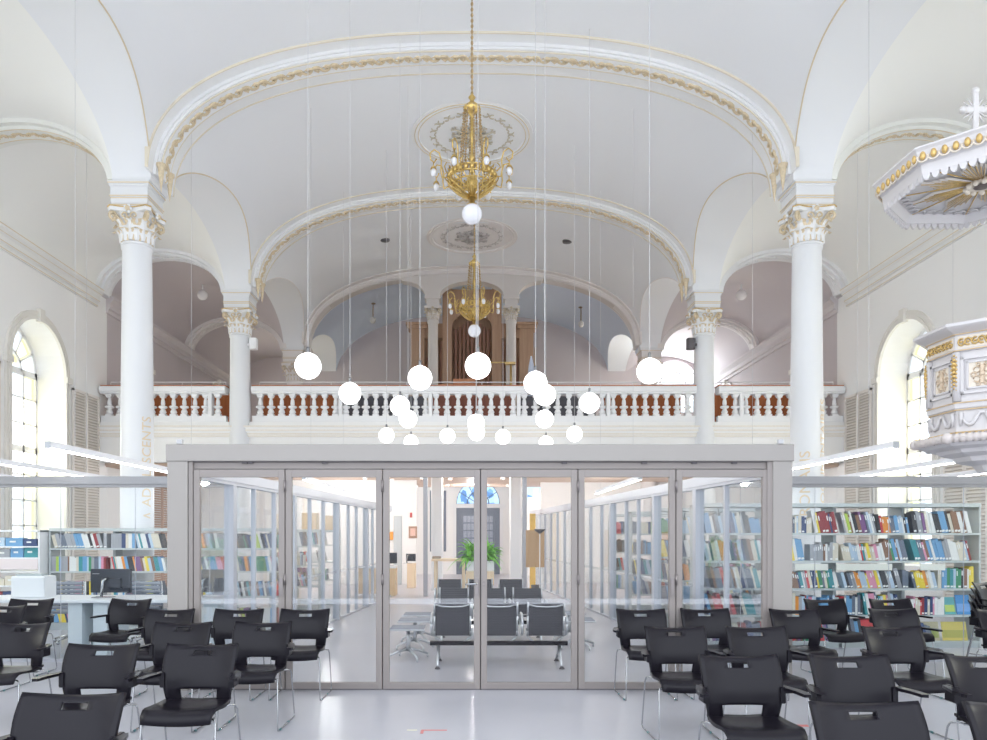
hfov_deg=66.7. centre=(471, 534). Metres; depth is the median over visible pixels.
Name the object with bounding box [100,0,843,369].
ceiling
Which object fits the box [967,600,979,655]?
armchair
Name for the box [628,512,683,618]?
bookcase
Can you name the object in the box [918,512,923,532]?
book
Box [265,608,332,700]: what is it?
armchair
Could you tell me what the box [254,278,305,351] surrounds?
ceiling
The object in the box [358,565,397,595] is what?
base cabinet
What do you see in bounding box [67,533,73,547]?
book
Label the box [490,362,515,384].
music stand
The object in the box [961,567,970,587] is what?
book
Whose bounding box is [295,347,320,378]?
globe pendant
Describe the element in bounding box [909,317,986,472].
pulpit
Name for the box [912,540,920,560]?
book
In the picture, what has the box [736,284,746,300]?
globe lamp
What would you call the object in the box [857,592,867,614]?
book
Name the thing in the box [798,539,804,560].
book
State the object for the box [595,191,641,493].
linear pendant
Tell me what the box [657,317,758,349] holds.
trim
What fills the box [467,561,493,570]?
planter
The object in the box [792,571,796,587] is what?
book
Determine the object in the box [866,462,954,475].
diffuser
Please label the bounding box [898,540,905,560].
book
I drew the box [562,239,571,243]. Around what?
ceiling vent
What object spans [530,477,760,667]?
glass wall
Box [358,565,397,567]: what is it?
countertop
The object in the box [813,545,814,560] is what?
book
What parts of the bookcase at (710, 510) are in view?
panel, shelf, shelf, shelf, shelf, panel, panel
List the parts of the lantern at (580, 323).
rod, lamp shade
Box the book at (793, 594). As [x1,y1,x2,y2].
[792,593,794,614]
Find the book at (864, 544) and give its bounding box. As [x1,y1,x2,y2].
[859,543,870,560]
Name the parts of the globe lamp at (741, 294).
globe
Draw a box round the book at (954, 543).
[953,542,959,560]
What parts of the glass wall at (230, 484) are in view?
rail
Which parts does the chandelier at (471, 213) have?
lamp shade, lamp shade, arm, arm, lamp shade, arm, stem, globe, crown, chain, arm, lamp shade, arm, arm, lamp shade, lamp shade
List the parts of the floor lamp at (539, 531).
lamp shade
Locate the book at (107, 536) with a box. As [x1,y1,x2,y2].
[104,533,110,547]
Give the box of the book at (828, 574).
[825,570,831,587]
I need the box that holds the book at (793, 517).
[793,517,794,532]
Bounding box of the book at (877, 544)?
[874,543,884,560]
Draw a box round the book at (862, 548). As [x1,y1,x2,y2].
[861,544,865,560]
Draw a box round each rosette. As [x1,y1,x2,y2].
[411,100,532,164]
[427,218,516,253]
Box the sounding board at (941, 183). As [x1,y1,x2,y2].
[872,87,986,229]
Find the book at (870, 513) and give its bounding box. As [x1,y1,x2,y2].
[870,513,876,532]
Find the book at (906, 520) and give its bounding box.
[903,517,909,532]
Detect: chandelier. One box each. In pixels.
[429,0,513,224]
[447,136,500,337]
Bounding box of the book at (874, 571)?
[873,570,880,587]
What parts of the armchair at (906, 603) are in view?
backrest, armrest, seat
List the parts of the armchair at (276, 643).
seat, backrest, armrest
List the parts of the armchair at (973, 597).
backrest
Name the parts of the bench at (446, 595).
backrest, frame, backrest, frame, backrest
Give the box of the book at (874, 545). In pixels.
[868,544,878,560]
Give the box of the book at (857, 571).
[855,570,864,587]
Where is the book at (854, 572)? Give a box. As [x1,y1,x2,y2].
[851,571,859,587]
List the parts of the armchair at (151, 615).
armrest, seat, backrest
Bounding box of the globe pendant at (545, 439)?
[539,433,552,443]
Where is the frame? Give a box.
[166,444,793,690]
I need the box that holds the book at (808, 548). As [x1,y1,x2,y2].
[804,544,812,560]
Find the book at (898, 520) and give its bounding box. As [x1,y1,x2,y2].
[897,517,901,532]
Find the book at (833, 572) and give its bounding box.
[832,571,837,587]
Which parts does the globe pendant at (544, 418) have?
globe, cord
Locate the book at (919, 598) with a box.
[915,597,923,614]
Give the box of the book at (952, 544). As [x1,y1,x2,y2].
[950,541,956,560]
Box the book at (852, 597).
[848,595,854,614]
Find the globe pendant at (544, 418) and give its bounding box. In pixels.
[536,86,552,427]
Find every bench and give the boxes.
[430,602,567,668]
[434,578,522,619]
[435,587,547,640]
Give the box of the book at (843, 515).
[842,512,848,532]
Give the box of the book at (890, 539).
[886,538,897,560]
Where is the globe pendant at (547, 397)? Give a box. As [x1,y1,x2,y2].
[534,384,555,405]
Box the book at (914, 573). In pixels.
[908,571,919,587]
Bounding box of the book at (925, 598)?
[921,597,927,614]
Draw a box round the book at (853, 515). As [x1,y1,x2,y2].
[851,514,858,532]
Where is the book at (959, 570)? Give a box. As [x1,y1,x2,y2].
[958,569,960,587]
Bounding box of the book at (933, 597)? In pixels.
[933,597,934,614]
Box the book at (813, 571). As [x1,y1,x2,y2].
[812,570,817,587]
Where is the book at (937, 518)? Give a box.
[935,514,941,532]
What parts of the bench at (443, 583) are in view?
armrest, frame, backrest, backrest, backrest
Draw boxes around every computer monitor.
[91,569,131,597]
[201,569,223,597]
[390,553,396,565]
[406,554,415,562]
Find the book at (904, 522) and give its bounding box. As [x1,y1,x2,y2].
[903,518,906,532]
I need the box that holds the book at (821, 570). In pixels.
[821,570,829,587]
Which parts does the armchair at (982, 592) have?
backrest, armrest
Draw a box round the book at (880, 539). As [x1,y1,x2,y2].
[878,538,890,560]
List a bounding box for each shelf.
[0,546,37,547]
[0,557,37,558]
[0,570,37,572]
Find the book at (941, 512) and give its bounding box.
[940,511,948,532]
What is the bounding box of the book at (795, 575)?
[794,572,798,587]
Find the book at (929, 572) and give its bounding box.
[919,569,934,587]
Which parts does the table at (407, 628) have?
seat, seat frame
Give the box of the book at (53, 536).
[51,534,57,547]
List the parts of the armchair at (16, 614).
backrest, armrest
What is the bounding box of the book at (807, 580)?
[802,570,809,587]
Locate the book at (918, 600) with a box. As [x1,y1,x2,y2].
[918,600,919,614]
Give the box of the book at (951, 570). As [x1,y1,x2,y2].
[950,569,952,587]
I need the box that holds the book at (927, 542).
[925,540,933,560]
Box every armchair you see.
[0,605,30,691]
[0,622,51,703]
[0,692,127,739]
[7,598,56,676]
[32,643,142,739]
[89,598,153,664]
[125,608,197,696]
[130,621,215,732]
[137,643,240,739]
[198,608,266,700]
[216,621,294,731]
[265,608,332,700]
[613,608,679,700]
[641,626,725,739]
[678,608,731,699]
[696,654,810,739]
[723,626,811,739]
[769,608,839,700]
[800,598,865,672]
[806,654,928,739]
[808,701,929,739]
[858,626,959,739]
[868,598,935,674]
[868,608,944,699]
[942,654,986,739]
[961,701,986,739]
[966,588,986,655]
[967,582,986,655]
[967,594,986,667]
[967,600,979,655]
[974,608,986,667]
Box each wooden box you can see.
[302,513,318,528]
[325,516,332,529]
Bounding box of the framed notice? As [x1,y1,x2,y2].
[409,526,416,537]
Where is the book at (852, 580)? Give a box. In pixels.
[847,572,855,587]
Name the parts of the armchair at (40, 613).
backrest, armrest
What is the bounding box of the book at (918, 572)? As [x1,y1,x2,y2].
[916,570,922,587]
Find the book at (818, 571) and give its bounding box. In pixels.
[817,570,822,587]
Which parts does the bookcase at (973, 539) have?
panel, panel, shelf, shelf, shelf, shelf, shelf, panel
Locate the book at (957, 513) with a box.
[956,512,962,532]
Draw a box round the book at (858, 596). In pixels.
[853,594,859,614]
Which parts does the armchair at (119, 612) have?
armrest, seat, backrest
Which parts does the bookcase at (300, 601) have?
panel, shelf, panel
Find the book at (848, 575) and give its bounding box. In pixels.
[846,572,852,587]
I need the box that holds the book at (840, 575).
[835,571,847,587]
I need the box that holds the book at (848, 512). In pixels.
[844,511,854,532]
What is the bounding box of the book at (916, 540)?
[912,539,922,560]
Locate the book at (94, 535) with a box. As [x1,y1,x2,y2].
[93,533,99,547]
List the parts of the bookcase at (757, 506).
panel, panel, shelf, shelf, shelf, shelf, panel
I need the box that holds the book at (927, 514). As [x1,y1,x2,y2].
[926,511,931,532]
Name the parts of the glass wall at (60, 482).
rail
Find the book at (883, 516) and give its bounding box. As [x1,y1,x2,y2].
[883,516,892,532]
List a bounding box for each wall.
[0,249,229,611]
[0,476,239,661]
[201,477,391,660]
[201,480,416,583]
[250,315,693,573]
[320,273,623,319]
[527,487,539,576]
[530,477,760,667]
[540,482,754,581]
[714,223,986,597]
[716,476,986,661]
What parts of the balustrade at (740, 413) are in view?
post, guard rail, rail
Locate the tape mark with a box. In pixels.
[420,730,446,733]
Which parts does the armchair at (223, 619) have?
armrest, backrest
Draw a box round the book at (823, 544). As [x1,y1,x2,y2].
[823,544,824,560]
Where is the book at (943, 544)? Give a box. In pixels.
[941,541,948,560]
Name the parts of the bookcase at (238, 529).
panel, shelf, shelf, shelf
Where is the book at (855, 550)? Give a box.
[854,546,857,560]
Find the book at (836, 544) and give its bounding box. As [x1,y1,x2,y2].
[835,543,837,560]
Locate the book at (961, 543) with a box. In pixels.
[959,542,966,560]
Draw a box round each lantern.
[370,303,375,323]
[578,306,583,326]
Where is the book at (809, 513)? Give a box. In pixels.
[806,510,817,532]
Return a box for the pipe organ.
[406,288,537,415]
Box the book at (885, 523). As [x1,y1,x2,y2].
[883,517,887,532]
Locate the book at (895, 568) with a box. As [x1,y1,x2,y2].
[895,568,901,587]
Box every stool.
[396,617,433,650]
[401,612,435,641]
[553,611,585,639]
[561,617,596,650]
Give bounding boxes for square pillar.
[431,477,442,590]
[510,477,520,578]
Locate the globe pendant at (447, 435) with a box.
[440,151,454,443]
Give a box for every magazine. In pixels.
[921,622,939,640]
[940,622,967,640]
[944,597,955,613]
[954,595,970,613]
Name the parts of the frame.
post, post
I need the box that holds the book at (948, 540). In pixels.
[947,539,954,560]
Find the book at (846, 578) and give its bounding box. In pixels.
[843,572,849,587]
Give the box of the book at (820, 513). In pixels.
[816,512,825,532]
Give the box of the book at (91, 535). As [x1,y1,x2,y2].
[90,533,95,547]
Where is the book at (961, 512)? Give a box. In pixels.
[956,511,967,532]
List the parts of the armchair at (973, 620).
backrest, armrest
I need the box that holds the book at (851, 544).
[851,544,861,560]
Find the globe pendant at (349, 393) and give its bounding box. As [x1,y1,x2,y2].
[339,377,360,404]
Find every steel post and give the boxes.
[423,477,427,595]
[522,477,526,587]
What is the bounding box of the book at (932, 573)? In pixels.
[931,572,937,587]
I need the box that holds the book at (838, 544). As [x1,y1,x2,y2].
[838,544,846,560]
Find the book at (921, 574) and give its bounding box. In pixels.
[920,572,925,587]
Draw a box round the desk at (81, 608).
[0,595,239,654]
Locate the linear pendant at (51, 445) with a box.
[44,133,191,472]
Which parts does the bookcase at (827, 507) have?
shelf, panel, shelf, shelf, shelf, panel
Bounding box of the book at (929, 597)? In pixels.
[924,596,932,614]
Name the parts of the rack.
panel, panel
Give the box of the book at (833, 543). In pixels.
[833,543,834,560]
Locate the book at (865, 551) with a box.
[863,546,867,560]
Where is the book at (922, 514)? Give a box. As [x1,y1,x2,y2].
[920,513,926,532]
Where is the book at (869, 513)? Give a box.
[868,513,874,532]
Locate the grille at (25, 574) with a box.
[16,573,47,575]
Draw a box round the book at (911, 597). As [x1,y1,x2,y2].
[906,595,914,607]
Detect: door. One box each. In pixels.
[194,470,285,688]
[285,470,383,688]
[383,470,479,688]
[394,516,401,584]
[456,508,499,573]
[481,470,578,688]
[578,470,676,688]
[675,470,766,671]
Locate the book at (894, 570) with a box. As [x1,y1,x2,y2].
[893,568,899,587]
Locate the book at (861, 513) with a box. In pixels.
[860,512,869,532]
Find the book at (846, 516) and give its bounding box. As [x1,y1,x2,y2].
[844,513,851,532]
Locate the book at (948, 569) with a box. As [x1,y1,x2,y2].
[945,568,949,587]
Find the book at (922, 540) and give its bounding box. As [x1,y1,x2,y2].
[917,539,929,560]
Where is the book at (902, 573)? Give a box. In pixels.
[897,569,905,587]
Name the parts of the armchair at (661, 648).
armrest, seat, backrest, armrest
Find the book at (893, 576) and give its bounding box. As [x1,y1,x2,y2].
[884,568,897,587]
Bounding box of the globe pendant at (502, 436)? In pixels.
[496,426,509,443]
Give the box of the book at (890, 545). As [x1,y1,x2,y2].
[889,540,894,560]
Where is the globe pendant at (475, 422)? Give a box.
[467,410,484,431]
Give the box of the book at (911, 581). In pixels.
[908,572,916,587]
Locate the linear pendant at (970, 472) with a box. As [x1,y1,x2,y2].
[931,470,986,475]
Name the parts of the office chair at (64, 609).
seat, backrest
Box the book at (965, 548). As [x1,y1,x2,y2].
[959,541,968,560]
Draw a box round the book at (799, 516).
[793,515,800,532]
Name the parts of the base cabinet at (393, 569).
panel, panel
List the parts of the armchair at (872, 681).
armrest, backrest, seat, armrest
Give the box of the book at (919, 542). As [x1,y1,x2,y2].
[918,540,925,560]
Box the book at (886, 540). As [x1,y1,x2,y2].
[886,540,892,560]
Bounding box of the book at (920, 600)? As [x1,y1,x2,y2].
[920,600,921,614]
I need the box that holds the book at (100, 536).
[96,533,103,547]
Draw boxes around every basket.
[446,157,497,199]
[458,297,490,320]
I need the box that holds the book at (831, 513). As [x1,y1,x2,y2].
[826,512,837,532]
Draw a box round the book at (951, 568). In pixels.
[951,568,957,587]
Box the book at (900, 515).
[897,515,903,532]
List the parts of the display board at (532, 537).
panel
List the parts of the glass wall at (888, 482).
rail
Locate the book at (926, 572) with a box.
[925,571,930,587]
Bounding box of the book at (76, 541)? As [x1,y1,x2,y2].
[73,533,79,547]
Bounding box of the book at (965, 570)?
[964,569,966,587]
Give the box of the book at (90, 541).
[87,533,93,547]
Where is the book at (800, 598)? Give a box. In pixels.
[798,596,801,609]
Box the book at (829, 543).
[824,542,832,560]
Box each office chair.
[51,581,84,644]
[125,581,166,643]
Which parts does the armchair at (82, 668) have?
armrest, seat, backrest, armrest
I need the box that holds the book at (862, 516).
[861,514,867,532]
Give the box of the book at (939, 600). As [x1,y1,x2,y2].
[938,599,940,614]
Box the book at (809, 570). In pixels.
[809,570,814,587]
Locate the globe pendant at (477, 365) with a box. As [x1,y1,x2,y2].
[465,347,490,378]
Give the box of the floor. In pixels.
[0,574,986,739]
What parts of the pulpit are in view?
panel frame, cornice, panel frame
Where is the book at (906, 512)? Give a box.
[906,512,917,532]
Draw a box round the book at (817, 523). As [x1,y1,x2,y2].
[814,512,819,532]
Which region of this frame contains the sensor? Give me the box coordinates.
[776,439,783,443]
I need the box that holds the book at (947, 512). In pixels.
[946,511,957,532]
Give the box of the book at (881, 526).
[878,516,883,532]
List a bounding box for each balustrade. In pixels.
[99,382,228,421]
[251,382,696,421]
[715,382,844,421]
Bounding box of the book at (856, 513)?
[851,512,864,532]
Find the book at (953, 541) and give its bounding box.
[953,541,962,560]
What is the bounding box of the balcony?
[97,422,846,486]
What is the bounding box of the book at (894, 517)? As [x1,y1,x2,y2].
[890,515,898,532]
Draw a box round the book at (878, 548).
[876,546,881,560]
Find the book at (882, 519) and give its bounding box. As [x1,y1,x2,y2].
[881,517,885,532]
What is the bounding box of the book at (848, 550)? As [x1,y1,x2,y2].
[846,546,850,560]
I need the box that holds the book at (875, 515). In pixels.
[874,514,880,532]
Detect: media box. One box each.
[0,537,9,545]
[0,549,10,556]
[0,578,4,584]
[3,591,10,594]
[5,575,15,584]
[6,538,27,545]
[11,548,23,556]
[24,539,37,545]
[24,548,37,556]
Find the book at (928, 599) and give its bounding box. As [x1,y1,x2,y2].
[928,599,929,614]
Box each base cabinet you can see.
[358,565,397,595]
[407,563,415,587]
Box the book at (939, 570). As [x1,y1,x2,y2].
[939,570,940,587]
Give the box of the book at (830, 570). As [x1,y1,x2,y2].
[828,569,834,587]
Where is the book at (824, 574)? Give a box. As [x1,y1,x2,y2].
[823,571,827,587]
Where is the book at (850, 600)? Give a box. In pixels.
[849,598,851,614]
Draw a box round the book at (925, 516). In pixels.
[919,511,929,532]
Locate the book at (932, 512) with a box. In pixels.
[931,511,944,532]
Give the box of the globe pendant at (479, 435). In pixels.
[468,127,484,440]
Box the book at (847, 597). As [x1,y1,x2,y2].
[846,595,848,613]
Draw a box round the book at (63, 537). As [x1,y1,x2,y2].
[62,535,67,547]
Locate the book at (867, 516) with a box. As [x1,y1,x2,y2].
[865,512,872,532]
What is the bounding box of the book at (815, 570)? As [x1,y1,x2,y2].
[815,570,819,587]
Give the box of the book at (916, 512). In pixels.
[909,510,921,532]
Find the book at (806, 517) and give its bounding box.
[806,517,811,532]
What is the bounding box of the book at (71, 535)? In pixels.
[70,533,76,547]
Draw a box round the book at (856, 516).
[855,515,861,532]
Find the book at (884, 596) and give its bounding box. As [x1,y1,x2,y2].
[877,594,886,604]
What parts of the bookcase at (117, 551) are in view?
panel, panel, shelf, shelf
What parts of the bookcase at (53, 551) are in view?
panel, shelf, shelf, panel, shelf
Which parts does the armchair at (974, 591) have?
backrest, armrest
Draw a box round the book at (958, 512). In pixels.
[958,512,964,532]
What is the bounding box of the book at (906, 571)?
[906,571,907,587]
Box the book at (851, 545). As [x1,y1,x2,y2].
[851,545,855,560]
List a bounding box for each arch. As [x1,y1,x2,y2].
[145,31,798,200]
[248,186,695,301]
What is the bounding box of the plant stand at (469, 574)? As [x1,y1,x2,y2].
[466,570,493,586]
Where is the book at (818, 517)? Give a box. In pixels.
[816,513,822,532]
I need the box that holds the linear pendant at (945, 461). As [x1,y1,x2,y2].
[839,458,954,475]
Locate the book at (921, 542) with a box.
[921,542,927,560]
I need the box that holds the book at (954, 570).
[950,568,955,587]
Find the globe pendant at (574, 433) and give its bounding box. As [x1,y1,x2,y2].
[567,146,581,441]
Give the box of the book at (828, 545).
[828,545,829,560]
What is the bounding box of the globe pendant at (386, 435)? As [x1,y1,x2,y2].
[379,150,393,442]
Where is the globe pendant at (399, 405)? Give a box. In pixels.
[390,391,409,415]
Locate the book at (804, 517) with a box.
[804,517,805,532]
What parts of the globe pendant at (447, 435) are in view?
globe, cord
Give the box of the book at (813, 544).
[813,544,816,560]
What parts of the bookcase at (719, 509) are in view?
panel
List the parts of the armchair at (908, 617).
backrest, armrest, seat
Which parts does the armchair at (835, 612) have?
backrest, seat, armrest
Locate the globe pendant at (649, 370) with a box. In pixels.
[637,0,661,383]
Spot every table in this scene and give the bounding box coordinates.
[390,625,428,661]
[431,558,464,588]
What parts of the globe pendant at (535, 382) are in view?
globe, cord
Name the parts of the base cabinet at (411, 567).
door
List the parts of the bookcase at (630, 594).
panel, shelf, shelf, panel, panel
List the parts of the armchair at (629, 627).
armrest, seat, backrest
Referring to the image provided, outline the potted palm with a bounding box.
[448,535,503,570]
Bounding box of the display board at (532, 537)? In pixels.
[526,530,543,587]
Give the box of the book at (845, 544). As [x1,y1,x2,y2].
[843,543,853,560]
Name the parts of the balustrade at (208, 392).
rail, guard rail, post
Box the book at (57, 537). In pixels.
[55,533,63,547]
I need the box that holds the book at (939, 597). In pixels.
[933,596,943,614]
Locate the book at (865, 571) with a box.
[860,570,872,587]
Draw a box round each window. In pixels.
[3,308,72,555]
[430,491,430,550]
[444,491,445,550]
[456,487,499,503]
[528,487,539,501]
[657,360,693,411]
[871,308,939,564]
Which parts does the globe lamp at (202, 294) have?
globe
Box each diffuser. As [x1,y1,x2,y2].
[0,464,77,475]
[46,448,166,472]
[304,480,347,493]
[596,480,639,493]
[792,448,897,469]
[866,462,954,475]
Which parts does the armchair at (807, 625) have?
backrest, seat, armrest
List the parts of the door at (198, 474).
lock plate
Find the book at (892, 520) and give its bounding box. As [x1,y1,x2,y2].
[890,518,895,532]
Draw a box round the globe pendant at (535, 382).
[524,0,546,394]
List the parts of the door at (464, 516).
pane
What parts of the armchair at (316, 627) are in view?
seat, backrest, armrest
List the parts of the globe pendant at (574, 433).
globe, cord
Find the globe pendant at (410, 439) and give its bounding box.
[404,432,417,443]
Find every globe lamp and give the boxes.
[197,284,207,300]
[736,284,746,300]
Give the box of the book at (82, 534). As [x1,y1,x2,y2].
[81,533,87,547]
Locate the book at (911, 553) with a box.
[902,539,917,560]
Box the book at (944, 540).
[938,539,951,560]
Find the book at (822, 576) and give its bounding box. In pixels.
[821,571,824,587]
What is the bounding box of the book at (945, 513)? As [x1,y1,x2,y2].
[944,511,950,532]
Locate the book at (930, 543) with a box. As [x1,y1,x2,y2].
[928,540,935,560]
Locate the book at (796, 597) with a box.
[795,596,798,614]
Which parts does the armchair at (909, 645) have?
armrest, backrest, seat, armrest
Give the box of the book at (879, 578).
[876,571,882,587]
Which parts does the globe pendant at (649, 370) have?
globe, cord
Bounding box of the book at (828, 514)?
[828,514,832,532]
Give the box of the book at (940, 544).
[938,541,945,560]
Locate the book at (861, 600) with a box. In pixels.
[860,599,862,614]
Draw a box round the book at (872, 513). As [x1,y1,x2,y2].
[872,513,877,532]
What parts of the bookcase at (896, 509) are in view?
panel, panel, shelf, shelf, shelf, panel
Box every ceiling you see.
[0,0,313,373]
[18,0,254,295]
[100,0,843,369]
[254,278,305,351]
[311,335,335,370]
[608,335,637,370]
[625,0,986,373]
[638,278,689,351]
[689,0,925,295]
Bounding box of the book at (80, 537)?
[78,533,84,547]
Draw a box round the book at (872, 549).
[870,546,875,560]
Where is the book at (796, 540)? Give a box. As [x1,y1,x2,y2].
[793,538,800,560]
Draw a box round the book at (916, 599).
[915,598,917,612]
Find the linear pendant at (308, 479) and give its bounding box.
[302,191,348,493]
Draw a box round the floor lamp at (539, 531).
[534,529,544,587]
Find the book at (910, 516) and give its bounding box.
[904,513,916,532]
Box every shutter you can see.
[0,361,0,611]
[72,388,99,580]
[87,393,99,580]
[154,488,166,585]
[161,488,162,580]
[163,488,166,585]
[844,388,871,594]
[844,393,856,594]
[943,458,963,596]
[943,458,986,596]
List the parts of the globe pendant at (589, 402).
globe, cord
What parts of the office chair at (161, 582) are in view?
backrest, armrest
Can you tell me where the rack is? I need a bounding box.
[0,530,48,586]
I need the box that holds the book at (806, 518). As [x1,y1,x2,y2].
[806,518,809,532]
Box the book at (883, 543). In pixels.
[875,541,887,560]
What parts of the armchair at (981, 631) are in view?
backrest, armrest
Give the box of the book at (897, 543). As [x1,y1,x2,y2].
[895,539,902,560]
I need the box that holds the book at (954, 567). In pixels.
[954,567,962,587]
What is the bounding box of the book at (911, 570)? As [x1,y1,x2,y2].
[910,570,920,587]
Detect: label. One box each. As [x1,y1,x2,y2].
[795,564,827,569]
[836,564,891,569]
[920,564,944,569]
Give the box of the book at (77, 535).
[76,533,81,547]
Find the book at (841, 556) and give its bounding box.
[838,545,844,560]
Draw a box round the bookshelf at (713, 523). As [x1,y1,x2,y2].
[51,511,931,640]
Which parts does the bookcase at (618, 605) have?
panel, panel, shelf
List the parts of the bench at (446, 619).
armrest, frame, backrest, seat, frame, seat, backrest, frame, armrest, frame, seat, backrest, frame, armrest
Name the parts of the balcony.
fascia moulding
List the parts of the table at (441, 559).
leg, leg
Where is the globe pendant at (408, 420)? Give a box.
[399,410,416,427]
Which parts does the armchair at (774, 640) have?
armrest, backrest, seat, armrest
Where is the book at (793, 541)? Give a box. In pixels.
[792,539,797,560]
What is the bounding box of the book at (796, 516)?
[796,516,797,532]
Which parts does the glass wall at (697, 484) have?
rail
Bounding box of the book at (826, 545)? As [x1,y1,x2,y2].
[825,544,827,560]
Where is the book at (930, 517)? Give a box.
[928,512,933,532]
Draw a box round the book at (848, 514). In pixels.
[848,514,852,532]
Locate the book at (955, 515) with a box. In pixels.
[953,511,960,532]
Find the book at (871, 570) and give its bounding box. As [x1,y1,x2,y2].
[871,570,877,587]
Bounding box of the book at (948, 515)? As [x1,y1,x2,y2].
[947,513,953,532]
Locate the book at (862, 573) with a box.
[861,571,867,587]
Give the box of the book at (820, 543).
[814,542,821,560]
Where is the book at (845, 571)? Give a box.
[845,571,857,587]
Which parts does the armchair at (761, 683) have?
armrest, backrest, seat, armrest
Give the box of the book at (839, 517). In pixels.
[835,512,846,532]
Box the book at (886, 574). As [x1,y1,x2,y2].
[884,571,890,587]
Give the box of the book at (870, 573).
[868,570,875,587]
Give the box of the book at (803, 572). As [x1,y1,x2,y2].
[797,570,807,587]
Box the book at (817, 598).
[816,597,823,604]
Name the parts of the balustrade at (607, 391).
post, post, rail, guard rail, post, post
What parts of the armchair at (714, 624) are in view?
backrest, seat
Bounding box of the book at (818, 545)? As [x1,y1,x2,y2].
[816,544,819,560]
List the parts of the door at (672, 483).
lock plate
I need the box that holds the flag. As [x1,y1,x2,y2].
[527,353,534,395]
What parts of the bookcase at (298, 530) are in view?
panel, panel, shelf, shelf, panel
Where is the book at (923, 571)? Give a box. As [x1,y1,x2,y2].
[917,570,928,587]
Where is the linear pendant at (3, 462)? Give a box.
[0,459,104,475]
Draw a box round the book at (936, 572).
[930,570,938,587]
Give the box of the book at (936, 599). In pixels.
[935,598,937,614]
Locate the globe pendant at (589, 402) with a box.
[579,29,599,412]
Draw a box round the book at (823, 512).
[818,511,828,532]
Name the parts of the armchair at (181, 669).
armrest, seat, backrest, armrest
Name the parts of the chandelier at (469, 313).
arm, arm, stem, globe, crown, chain, arm, arm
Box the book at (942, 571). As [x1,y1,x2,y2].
[941,570,943,587]
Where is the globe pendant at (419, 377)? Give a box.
[408,360,431,389]
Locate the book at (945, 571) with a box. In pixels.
[944,569,946,587]
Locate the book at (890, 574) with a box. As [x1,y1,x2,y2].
[887,571,894,587]
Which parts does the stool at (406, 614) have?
seat frame, seat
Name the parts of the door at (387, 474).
lock plate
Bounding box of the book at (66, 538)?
[64,533,70,547]
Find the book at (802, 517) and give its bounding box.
[801,516,803,532]
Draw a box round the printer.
[11,573,55,597]
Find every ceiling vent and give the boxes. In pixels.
[380,238,389,242]
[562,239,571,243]
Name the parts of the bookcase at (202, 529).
panel, shelf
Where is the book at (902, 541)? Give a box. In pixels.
[901,540,907,560]
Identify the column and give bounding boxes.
[107,180,165,605]
[221,291,258,580]
[281,350,305,384]
[424,296,441,413]
[502,296,519,409]
[636,350,662,580]
[685,291,722,540]
[778,180,836,596]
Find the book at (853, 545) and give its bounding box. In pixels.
[853,545,859,560]
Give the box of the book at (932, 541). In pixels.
[926,539,938,560]
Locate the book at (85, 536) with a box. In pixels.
[84,534,90,547]
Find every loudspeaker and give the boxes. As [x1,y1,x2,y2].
[247,338,257,350]
[686,338,696,350]
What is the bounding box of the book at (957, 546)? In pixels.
[955,542,961,560]
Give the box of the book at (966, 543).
[960,540,971,560]
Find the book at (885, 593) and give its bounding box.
[880,591,891,604]
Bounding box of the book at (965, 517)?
[962,511,970,532]
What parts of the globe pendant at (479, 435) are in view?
globe, cord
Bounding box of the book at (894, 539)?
[894,539,899,560]
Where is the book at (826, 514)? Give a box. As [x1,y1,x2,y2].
[825,513,830,532]
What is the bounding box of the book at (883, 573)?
[881,570,887,587]
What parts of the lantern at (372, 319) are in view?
lamp shade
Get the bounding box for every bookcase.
[49,528,113,629]
[109,528,166,628]
[201,528,223,549]
[237,528,278,629]
[269,529,320,614]
[297,530,340,604]
[608,514,650,608]
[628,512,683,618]
[651,508,717,626]
[661,515,706,608]
[684,512,737,618]
[690,503,760,644]
[718,508,754,622]
[792,503,840,647]
[834,503,910,647]
[903,503,980,647]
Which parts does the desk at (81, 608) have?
leg, leg, leg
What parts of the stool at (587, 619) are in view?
seat, seat frame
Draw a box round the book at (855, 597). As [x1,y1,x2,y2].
[855,597,856,614]
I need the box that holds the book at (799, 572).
[794,571,803,587]
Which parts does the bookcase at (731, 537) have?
panel, panel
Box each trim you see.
[0,118,111,180]
[0,221,103,306]
[95,248,224,297]
[98,0,148,146]
[106,296,229,387]
[177,172,250,268]
[185,317,286,349]
[265,277,303,324]
[302,265,641,351]
[450,504,505,573]
[640,277,678,324]
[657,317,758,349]
[693,172,766,268]
[714,296,837,387]
[719,248,847,297]
[795,0,845,146]
[832,118,971,180]
[840,221,986,306]
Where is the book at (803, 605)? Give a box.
[796,595,804,609]
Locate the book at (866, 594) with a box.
[861,592,869,613]
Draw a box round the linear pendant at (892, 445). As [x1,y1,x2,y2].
[752,133,899,469]
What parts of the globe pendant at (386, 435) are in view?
globe, cord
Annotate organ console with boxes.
[438,379,474,395]
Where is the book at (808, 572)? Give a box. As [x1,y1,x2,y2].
[806,570,812,587]
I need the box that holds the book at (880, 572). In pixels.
[876,570,885,587]
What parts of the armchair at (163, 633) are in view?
armrest, seat, backrest, armrest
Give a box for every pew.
[154,393,229,421]
[263,395,333,415]
[348,396,423,415]
[433,395,511,415]
[521,396,594,415]
[599,395,680,415]
[714,393,788,421]
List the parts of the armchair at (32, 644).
seat, backrest, armrest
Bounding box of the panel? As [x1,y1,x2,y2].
[530,514,535,587]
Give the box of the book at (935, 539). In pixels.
[931,538,942,560]
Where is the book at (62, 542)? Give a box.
[59,534,64,547]
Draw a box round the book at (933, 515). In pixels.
[932,514,938,532]

